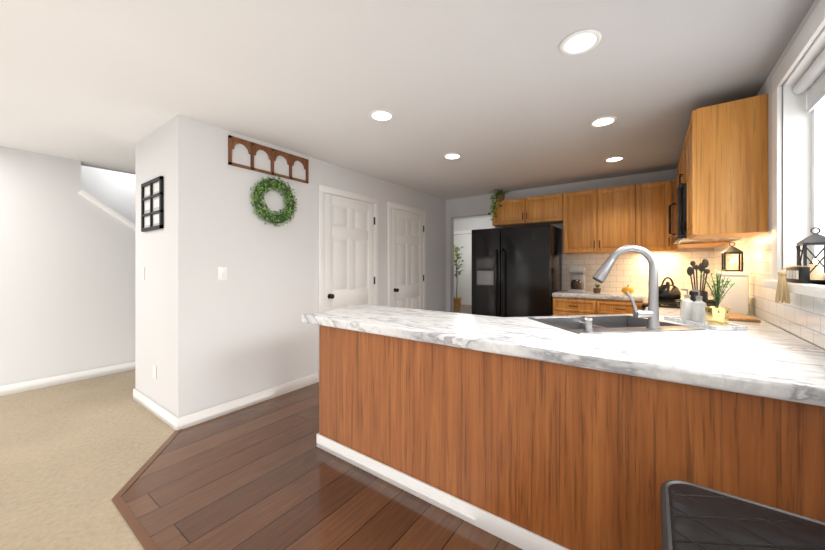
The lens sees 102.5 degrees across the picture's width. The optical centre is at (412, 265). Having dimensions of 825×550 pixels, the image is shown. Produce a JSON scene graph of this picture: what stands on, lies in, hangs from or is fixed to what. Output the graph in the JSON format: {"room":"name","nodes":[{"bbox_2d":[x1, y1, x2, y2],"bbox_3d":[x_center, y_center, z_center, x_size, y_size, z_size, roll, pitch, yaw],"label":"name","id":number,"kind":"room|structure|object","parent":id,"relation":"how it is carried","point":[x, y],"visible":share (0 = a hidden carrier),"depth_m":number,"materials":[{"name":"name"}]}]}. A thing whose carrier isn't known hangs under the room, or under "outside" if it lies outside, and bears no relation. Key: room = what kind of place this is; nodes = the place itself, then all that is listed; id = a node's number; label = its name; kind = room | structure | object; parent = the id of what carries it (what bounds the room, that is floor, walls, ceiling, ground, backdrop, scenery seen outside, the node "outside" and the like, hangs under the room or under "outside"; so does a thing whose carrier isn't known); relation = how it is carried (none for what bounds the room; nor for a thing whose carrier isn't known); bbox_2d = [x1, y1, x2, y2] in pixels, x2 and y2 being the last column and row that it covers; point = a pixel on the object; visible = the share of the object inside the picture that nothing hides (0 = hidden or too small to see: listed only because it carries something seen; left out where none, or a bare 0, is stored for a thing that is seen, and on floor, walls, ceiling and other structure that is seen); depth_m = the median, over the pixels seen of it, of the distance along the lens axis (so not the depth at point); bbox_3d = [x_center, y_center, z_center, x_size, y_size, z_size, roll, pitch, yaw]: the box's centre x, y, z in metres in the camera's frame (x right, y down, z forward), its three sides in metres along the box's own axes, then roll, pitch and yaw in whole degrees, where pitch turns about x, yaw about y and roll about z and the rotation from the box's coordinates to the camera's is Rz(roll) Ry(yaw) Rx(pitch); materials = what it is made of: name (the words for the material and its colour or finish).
{"room":"kitchen","nodes":[
{"label":"kitchen","id":0,"kind":"room"},
{"bbox_2d":[0,146,134,395],"bbox_3d":[-2.894,0.050,4.873,0.136,2.440,10.500,0,0,36],"label":"wall","id":1,"kind":"structure","parent":0,"point":[67,277],"depth_m":3.54,"materials":[{"name":"white paint"}]},
{"bbox_2d":[78,189,134,229],"bbox_3d":[-1.787,-0.240,6.416,0.200,1.220,6.702,0,0,36],"label":"trim","id":2,"kind":"structure","parent":1,"relation":"attached to","point":[102,205],"depth_m":3.83,"materials":[{"name":"white wood"}]},
{"bbox_2d":[0,370,174,549],"bbox_3d":[-0.283,1.300,4.402,7.180,0.060,13.200,0,0,36],"label":"floor","id":3,"kind":"structure","parent":0,"point":[75,456],"depth_m":2.17,"materials":[{"name":"beige carpet"}]},
{"bbox_2d":[81,163,134,223],"bbox_3d":[-3.407,-0.580,5.244,1.130,3.700,10.700,0,0,36],"label":"wall","id":4,"kind":"structure","parent":0,"point":[113,189],"depth_m":4.76,"materials":[{"name":"white paint"}]},
{"bbox_2d":[112,429,181,549],"bbox_3d":[-0.522,1.266,1.322,3.557,0.009,0.536,0,0,36],"label":"trim","id":5,"kind":"structure","parent":0,"point":[139,531],"depth_m":1.74,"materials":[{"name":"brown wood"}]},
{"bbox_2d":[135,115,445,429],"bbox_3d":[-0.993,0.050,4.554,1.051,2.440,4.226,0,0,36],"label":"wall","id":6,"kind":"structure","parent":0,"point":[205,338],"depth_m":2.94,"materials":[{"name":"white paint"}]},
{"bbox_2d":[141,267,144,279],"bbox_3d":[-2.463,0.070,3.022,0.072,0.114,0.009,0,0,36],"label":"light switch","id":7,"kind":"object","parent":6,"relation":"attached to","point":[142,273],"visible":1,"depth_m":3.01,"materials":[{"name":"white plastic"}]},
{"bbox_2d":[141,176,163,231],"bbox_3d":[-2.255,-0.525,2.863,0.480,0.430,0.022,0,0,36],"label":"framed picture","id":8,"kind":"object","parent":6,"relation":"attached to","point":[152,204],"visible":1,"depth_m":2.85,"materials":[{"name":"black wood"}]},
{"bbox_2d":[153,365,155,379],"bbox_3d":[-2.222,0.914,2.848,0.072,0.114,0.007,0,0,36],"label":"electrical outlet","id":9,"kind":"object","parent":6,"relation":"attached to","point":[154,371],"visible":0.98,"depth_m":2.84,"materials":[{"name":"white plastic"}]},
{"bbox_2d":[133,388,175,428],"bbox_3d":[-2.234,1.220,2.857,0.990,0.100,0.020,0,0,36],"label":"baseboard","id":10,"kind":"structure","parent":6,"relation":"attached to","point":[169,418],"depth_m":2.82,"materials":[{"name":"white wood"}]},
{"bbox_2d":[218,267,226,279],"bbox_3d":[-1.614,0.065,2.816,0.009,0.114,0.072,0,0,36],"label":"light switch","id":11,"kind":"object","parent":6,"relation":"attached to","point":[222,273],"visible":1,"depth_m":2.81,"materials":[{"name":"white plastic"}]},
{"bbox_2d":[228,135,308,182],"bbox_3d":[-1.345,-1.000,3.177,0.022,0.250,0.810,0,0,36],"label":"decor","id":12,"kind":"object","parent":6,"relation":"attached to","point":[253,148],"visible":1,"depth_m":3.13,"materials":[{"name":"brown wood"}]},
{"bbox_2d":[250,175,297,226],"bbox_3d":[-1.302,-0.622,3.154,0.100,0.496,0.492,0,0,36],"label":"wreath","id":13,"kind":"object","parent":6,"relation":"attached to","point":[262,187],"visible":1,"depth_m":3.12,"materials":[{"name":"green plant"}]},
{"bbox_2d":[318,185,377,372],"bbox_3d":[-0.718,0.190,3.989,0.085,2.160,0.960,0,0,36],"label":"pantry door","id":14,"kind":"structure","parent":6,"relation":"in","point":[347,252],"depth_m":3.94,"materials":[{"name":"white wood"}]},
{"bbox_2d":[387,201,425,309],"bbox_3d":[-0.038,0.190,4.928,0.085,2.160,0.940,0,0,36],"label":"pantry door","id":15,"kind":"structure","parent":6,"relation":"in","point":[406,259],"depth_m":4.90,"materials":[{"name":"white wood"}]},
{"bbox_2d":[121,304,522,549],"bbox_3d":[0.907,1.268,5.704,6.380,0.004,9.295,0,0,36],"label":"floor","id":16,"kind":"structure","parent":0,"point":[268,474],"depth_m":1.81,"materials":[{"name":"brown wood"}]},
{"bbox_2d":[320,325,503,516],"bbox_3d":[-0.022,0.835,2.280,1.109,0.870,0.608,0,0,36],"label":"base cabinet","id":17,"kind":"object","parent":16,"relation":"on","point":[425,418],"depth_m":1.84,"materials":[{"name":"brown wood"}]},
{"bbox_2d":[302,305,824,406],"bbox_3d":[0.840,0.370,2.372,2.578,0.060,1.968,0,0,36],"label":"countertop","id":18,"kind":"structure","parent":17,"relation":"on","point":[762,358],"depth_m":1.42,"materials":[{"name":"stone"}]},
{"bbox_2d":[528,315,705,334],"bbox_3d":[1.157,0.439,1.960,0.740,0.210,0.520,0,0,-9],"label":"sink basin","id":19,"kind":"object","parent":18,"relation":"in","point":[605,324],"visible":0.31,"depth_m":2.15,"materials":[{"name":"silver metal"}]},
{"bbox_2d":[581,316,592,331],"bbox_3d":[0.906,0.299,1.720,0.062,0.070,0.062,0,0,36],"label":"soap dispenser","id":20,"kind":"object","parent":19,"relation":"on","point":[588,323],"visible":1,"depth_m":1.69,"materials":[{"name":"silver metal"}]},
{"bbox_2d":[593,245,660,329],"bbox_3d":[1.158,0.109,1.795,0.327,0.449,0.077,0,0,14],"label":"pull-down faucet","id":21,"kind":"object","parent":18,"relation":"on","point":[651,313],"visible":1,"depth_m":1.76,"materials":[{"name":"silver metal"}]},
{"bbox_2d":[687,259,709,306],"bbox_3d":[2.171,0.142,2.515,0.136,0.396,0.110,0,0,36],"label":"utensil crock","id":22,"kind":"object","parent":18,"relation":"on","point":[703,265],"visible":0.73,"depth_m":2.49,"materials":[{"name":"black wood"}]},
{"bbox_2d":[664,316,747,329],"bbox_3d":[1.683,0.329,1.924,0.170,0.022,0.360,0,0,-1],"label":"marble tray","id":23,"kind":"object","parent":18,"relation":"on","point":[729,326],"visible":0.69,"depth_m":1.82,"materials":[{"name":"white stone"}]},
{"bbox_2d":[680,289,694,319],"bbox_3d":[1.681,0.234,2.024,0.068,0.187,0.065,0,0,36],"label":"soap bottle","id":24,"kind":"object","parent":23,"relation":"on","point":[685,311],"visible":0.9,"depth_m":2.01,"materials":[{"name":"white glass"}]},
{"bbox_2d":[691,290,706,322],"bbox_3d":[1.682,0.234,1.944,0.068,0.187,0.065,0,0,36],"label":"soap bottle","id":25,"kind":"object","parent":23,"relation":"on","point":[699,314],"visible":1,"depth_m":1.93,"materials":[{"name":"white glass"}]},
{"bbox_2d":[700,269,738,325],"bbox_3d":[1.684,0.171,1.822,0.162,0.313,0.131,0,0,36],"label":"potted plant","id":26,"kind":"object","parent":23,"relation":"on","point":[716,315],"visible":1,"depth_m":1.80,"materials":[{"name":"green"}]},
{"bbox_2d":[717,271,749,314],"bbox_3d":[2.294,0.190,2.376,0.158,0.300,0.158,0,0,36],"label":"canister","id":27,"kind":"object","parent":18,"relation":"on","point":[736,298],"visible":0.67,"depth_m":2.31,"materials":[{"name":"white ceramic"}]},
{"bbox_2d":[721,242,742,271],"bbox_3d":[2.294,-0.067,2.376,0.106,0.214,0.106,0,0,36],"label":"lantern","id":28,"kind":"object","parent":27,"relation":"on","point":[731,266],"visible":0.9,"depth_m":2.36,"materials":[{"name":"black metal"}]},
{"bbox_2d":[728,313,760,321],"bbox_3d":[2.088,0.331,2.210,0.220,0.018,0.390,0,0,28],"label":"cutting board","id":29,"kind":"object","parent":18,"relation":"on","point":[738,317],"visible":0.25,"depth_m":2.05,"materials":[{"name":"brown wood"}]},
{"bbox_2d":[454,247,464,307],"bbox_3d":[1.368,0.329,10.147,0.699,1.874,0.585,0,0,36],"label":"potted tree","id":30,"kind":"object","parent":16,"relation":"on","point":[457,302],"visible":0.92,"depth_m":10.06,"materials":[{"name":"green plant"}]},
{"bbox_2d":[472,224,561,316],"bbox_3d":[1.473,0.364,4.750,1.095,1.788,0.717,0,0,36],"label":"refrigerator","id":31,"kind":"object","parent":16,"relation":"on","point":[516,271],"visible":0.73,"depth_m":4.48,"materials":[{"name":"black metal"}]},
{"bbox_2d":[553,297,600,315],"bbox_3d":[2.191,0.835,4.324,0.548,0.870,0.621,0,0,36],"label":"base cabinet","id":32,"kind":"object","parent":16,"relation":"on","point":[568,306],"depth_m":4.08,"materials":[{"name":"brown wood"}]},
{"bbox_2d":[552,290,714,301],"bbox_3d":[2.530,0.370,3.885,1.613,0.060,0.936,0,0,36],"label":"countertop","id":33,"kind":"structure","parent":32,"relation":"on","point":[619,296],"depth_m":3.95,"materials":[{"name":"stone"}]},
{"bbox_2d":[568,267,585,292],"bbox_3d":[2.153,0.175,4.338,0.180,0.330,0.267,0,0,36],"label":"coffee maker","id":34,"kind":"object","parent":33,"relation":"on","point":[577,279],"visible":1,"depth_m":4.30,"materials":[{"name":"grey plastic"}]},
{"bbox_2d":[593,284,600,292],"bbox_3d":[2.311,0.278,4.142,0.096,0.124,0.110,0,0,36],"label":"plant pot","id":35,"kind":"object","parent":33,"relation":"on","point":[597,289],"visible":1,"depth_m":4.13,"materials":[{"name":"brown ceramic"}]},
{"bbox_2d":[621,285,633,293],"bbox_3d":[2.585,0.281,3.980,0.126,0.117,0.126,0,0,36],"label":"gourd","id":36,"kind":"object","parent":33,"relation":"on","point":[630,290],"visible":0.81,"depth_m":3.95,"materials":[{"name":"orange"}]},
{"bbox_2d":[504,355,655,516],"bbox_3d":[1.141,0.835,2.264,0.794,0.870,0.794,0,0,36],"label":"base cabinet","id":37,"kind":"object","parent":16,"relation":"on","point":[526,454],"depth_m":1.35,"materials":[{"name":"brown wood"}]},
{"bbox_2d":[601,300,642,314],"bbox_3d":[2.554,0.835,4.061,0.564,0.870,0.621,0,0,36],"label":"base cabinet","id":38,"kind":"object","parent":16,"relation":"on","point":[608,307],"depth_m":3.82,"materials":[{"name":"brown wood"}]},
{"bbox_2d":[656,380,699,460],"bbox_3d":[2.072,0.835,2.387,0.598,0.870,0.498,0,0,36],"label":"base cabinet","id":39,"kind":"object","parent":16,"relation":"on","point":[677,404],"depth_m":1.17,"materials":[{"name":"brown wood"}]},
{"bbox_2d":[641,298,715,309],"bbox_3d":[2.400,0.749,2.930,0.684,1.018,0.757,0,0,36],"label":"range","id":40,"kind":"object","parent":16,"relation":"on","point":[667,303],"visible":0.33,"depth_m":2.82,"materials":[{"name":"black metal"}]},
{"bbox_2d":[659,277,680,299],"bbox_3d":[2.410,0.206,3.126,0.200,0.208,0.230,0,0,36],"label":"kettle","id":41,"kind":"object","parent":40,"relation":"on","point":[668,290],"visible":0.9,"depth_m":3.07,"materials":[{"name":"black metal"}]},
{"bbox_2d":[660,480,824,549],"bbox_3d":[0.783,0.938,0.664,0.455,0.659,0.450,0,0,36],"label":"bar stool","id":42,"kind":"object","parent":16,"relation":"on","point":[695,517],"visible":1,"depth_m":0.78,"materials":[{"name":"black leather"}]},
{"bbox_2d":[700,387,824,521],"bbox_3d":[1.642,0.835,1.546,0.308,0.870,1.370,0,0,36],"label":"base cabinet","id":43,"kind":"object","parent":16,"relation":"on","point":[763,450],"depth_m":1.05,"materials":[{"name":"brown wood"}]},
{"bbox_2d":[0,0,814,219],"bbox_3d":[0.170,-1.220,4.106,6.000,0.100,13.150,0,0,36],"label":"ceiling","id":44,"kind":"structure","parent":0,"point":[506,95],"depth_m":2.06,"materials":[{"name":"paint"}]},
{"bbox_2d":[369,109,393,121],"bbox_3d":[-0.239,-1.166,2.568,0.198,0.014,0.198,0,0,36],"label":"recessed light","id":45,"kind":"object","parent":44,"relation":"in","point":[381,115],"visible":0.98,"depth_m":2.56,"materials":[{"name":"white plastic"}]},
{"bbox_2d":[443,153,461,159],"bbox_3d":[0.424,-1.166,3.520,0.198,0.014,0.198,0,0,36],"label":"recessed light","id":46,"kind":"object","parent":44,"relation":"in","point":[450,156],"visible":0.98,"depth_m":3.51,"materials":[{"name":"white plastic"}]},
{"bbox_2d":[559,29,601,54],"bbox_3d":[0.876,-1.166,1.730,0.198,0.014,0.198,0,0,36],"label":"recessed light","id":47,"kind":"object","parent":44,"relation":"in","point":[581,42],"visible":1,"depth_m":1.72,"materials":[{"name":"white plastic"}]},
{"bbox_2d":[589,116,617,126],"bbox_3d":[1.541,-1.166,2.675,0.198,0.014,0.198,0,0,36],"label":"recessed light","id":48,"kind":"object","parent":44,"relation":"in","point":[603,121],"visible":1,"depth_m":2.67,"materials":[{"name":"white"}]},
{"bbox_2d":[604,156,624,161],"bbox_3d":[2.203,-1.166,3.615,0.198,0.014,0.198,0,0,36],"label":"recessed light","id":49,"kind":"object","parent":44,"relation":"in","point":[615,159],"visible":1,"depth_m":3.61,"materials":[{"name":"white"}]},
{"bbox_2d":[454,217,494,304],"bbox_3d":[1.254,0.050,8.425,3.990,2.440,0.120,0,0,36],"label":"wall","id":50,"kind":"structure","parent":0,"point":[463,285],"depth_m":8.29,"materials":[{"name":"white paint"}]},
{"bbox_2d":[454,230,471,233],"bbox_3d":[1.194,0.190,8.385,0.960,2.160,0.015,0,0,36],"label":"door frame","id":51,"kind":"structure","parent":50,"relation":"attached to","point":[463,232],"depth_m":8.31,"materials":[{"name":"white wood"}]},
{"bbox_2d":[488,189,507,219],"bbox_3d":[1.322,-0.928,5.040,0.286,0.479,0.275,0,0,36],"label":"plant","id":52,"kind":"object","parent":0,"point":[500,196],"visible":0.96,"depth_m":4.99,"materials":[{"name":"green plant"}]},
{"bbox_2d":[446,169,713,312],"bbox_3d":[2.120,0.050,4.835,3.695,2.440,0.120,0,0,36],"label":"wall","id":53,"kind":"structure","parent":0,"point":[473,206],"depth_m":5.15,"materials":[{"name":"white paint"}]},
{"bbox_2d":[492,193,562,227],"bbox_3d":[1.696,-0.795,4.851,0.998,0.370,0.348,0,0,36],"label":"upper cabinet","id":54,"kind":"object","parent":53,"relation":"attached to","point":[539,210],"visible":0.96,"depth_m":4.71,"materials":[{"name":"brown wood"}]},
{"bbox_2d":[563,180,676,253],"bbox_3d":[2.586,-0.575,4.207,1.195,0.810,0.348,0,0,36],"label":"upper cabinet","id":55,"kind":"object","parent":53,"relation":"attached to","point":[607,220],"visible":0.9,"depth_m":4.06,"materials":[{"name":"brown wood"}]},
{"bbox_2d":[562,251,709,294],"bbox_3d":[2.789,0.065,4.272,1.590,0.549,0.008,0,0,36],"label":"tile backsplash","id":56,"kind":"structure","parent":53,"relation":"attached to","point":[631,269],"depth_m":4.23,"materials":[{"name":"white tile"}]},
{"bbox_2d":[730,0,824,349],"bbox_3d":[1.181,0.050,0.515,0.150,2.440,8.220,0,0,36],"label":"wall","id":57,"kind":"structure","parent":0,"point":[766,87],"depth_m":1.99,"materials":[{"name":"white paint"}]},
{"bbox_2d":[677,141,684,186],"bbox_3d":[2.541,-0.860,2.827,0.357,0.400,0.764,0,0,36],"label":"upper cabinet","id":58,"kind":"object","parent":57,"relation":"attached to","point":[681,166],"depth_m":3.04,"materials":[{"name":"brown wood"}]},
{"bbox_2d":[669,183,738,243],"bbox_3d":[2.498,-0.439,2.858,0.442,0.438,0.754,0,0,36],"label":"microwave","id":59,"kind":"object","parent":58,"relation":"attached to","point":[679,203],"visible":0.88,"depth_m":2.73,"materials":[{"name":"black metal"}]},
{"bbox_2d":[677,220,729,248],"bbox_3d":[2.931,-0.635,3.367,0.357,0.850,0.569,0,0,36],"label":"upper cabinet","id":60,"kind":"object","parent":57,"relation":"attached to","point":[682,245],"depth_m":3.23,"materials":[{"name":"brown wood"}]},
{"bbox_2d":[701,246,717,247],"bbox_3d":[3.191,-0.635,3.726,0.357,0.850,0.417,0,0,36],"label":"upper cabinet","id":61,"kind":"object","parent":57,"relation":"attached to","point":[701,246],"depth_m":3.56,"materials":[{"name":"brown wood"}]},
{"bbox_2d":[685,94,767,238],"bbox_3d":[2.179,-0.635,2.328,0.357,0.850,0.468,0,0,36],"label":"upper cabinet","id":62,"kind":"object","parent":57,"relation":"attached to","point":[722,170],"depth_m":2.14,"materials":[{"name":"brown wood"}]},
{"bbox_2d":[710,230,824,348],"bbox_3d":[2.381,0.065,2.307,0.007,0.549,3.670,0,0,36],"label":"tile backsplash","id":63,"kind":"structure","parent":57,"relation":"attached to","point":[801,316],"depth_m":2.01,"materials":[{"name":"white tile"}]},
{"bbox_2d":[763,0,824,298],"bbox_3d":[1.696,-0.482,1.278,0.192,1.215,1.500,0,0,36],"label":"window","id":64,"kind":"structure","parent":57,"relation":"in","point":[803,173],"depth_m":1.76,"materials":[{"name":"white"}]},
{"bbox_2d":[775,266,806,303],"bbox_3d":[1.781,0.088,1.558,0.103,0.179,0.046,0,0,36],"label":"tassel","id":65,"kind":"object","parent":64,"relation":"hanging from","point":[782,293],"visible":1,"depth_m":1.56,"materials":[{"name":"beige fabric"}]},
{"bbox_2d":[793,49,824,112],"bbox_3d":[1.710,-0.889,1.268,0.060,0.168,1.220,0,0,36],"label":"roller blind","id":66,"kind":"object","parent":64,"relation":"attached to","point":[811,81],"visible":1,"depth_m":1.63,"materials":[{"name":"white fabric"}]},
{"bbox_2d":[786,267,809,283],"bbox_3d":[1.831,0.042,1.576,0.032,0.075,0.200,0,0,36],"label":"box","id":67,"kind":"object","parent":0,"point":[798,275],"depth_m":1.52,"materials":[{"name":"black metal"}]},
{"bbox_2d":[796,227,824,282],"bbox_3d":[1.973,-0.055,1.621,0.106,0.269,0.106,0,0,36],"label":"lantern","id":68,"kind":"object","parent":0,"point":[817,270],"depth_m":1.61,"materials":[{"name":"black metal"}]}
]}

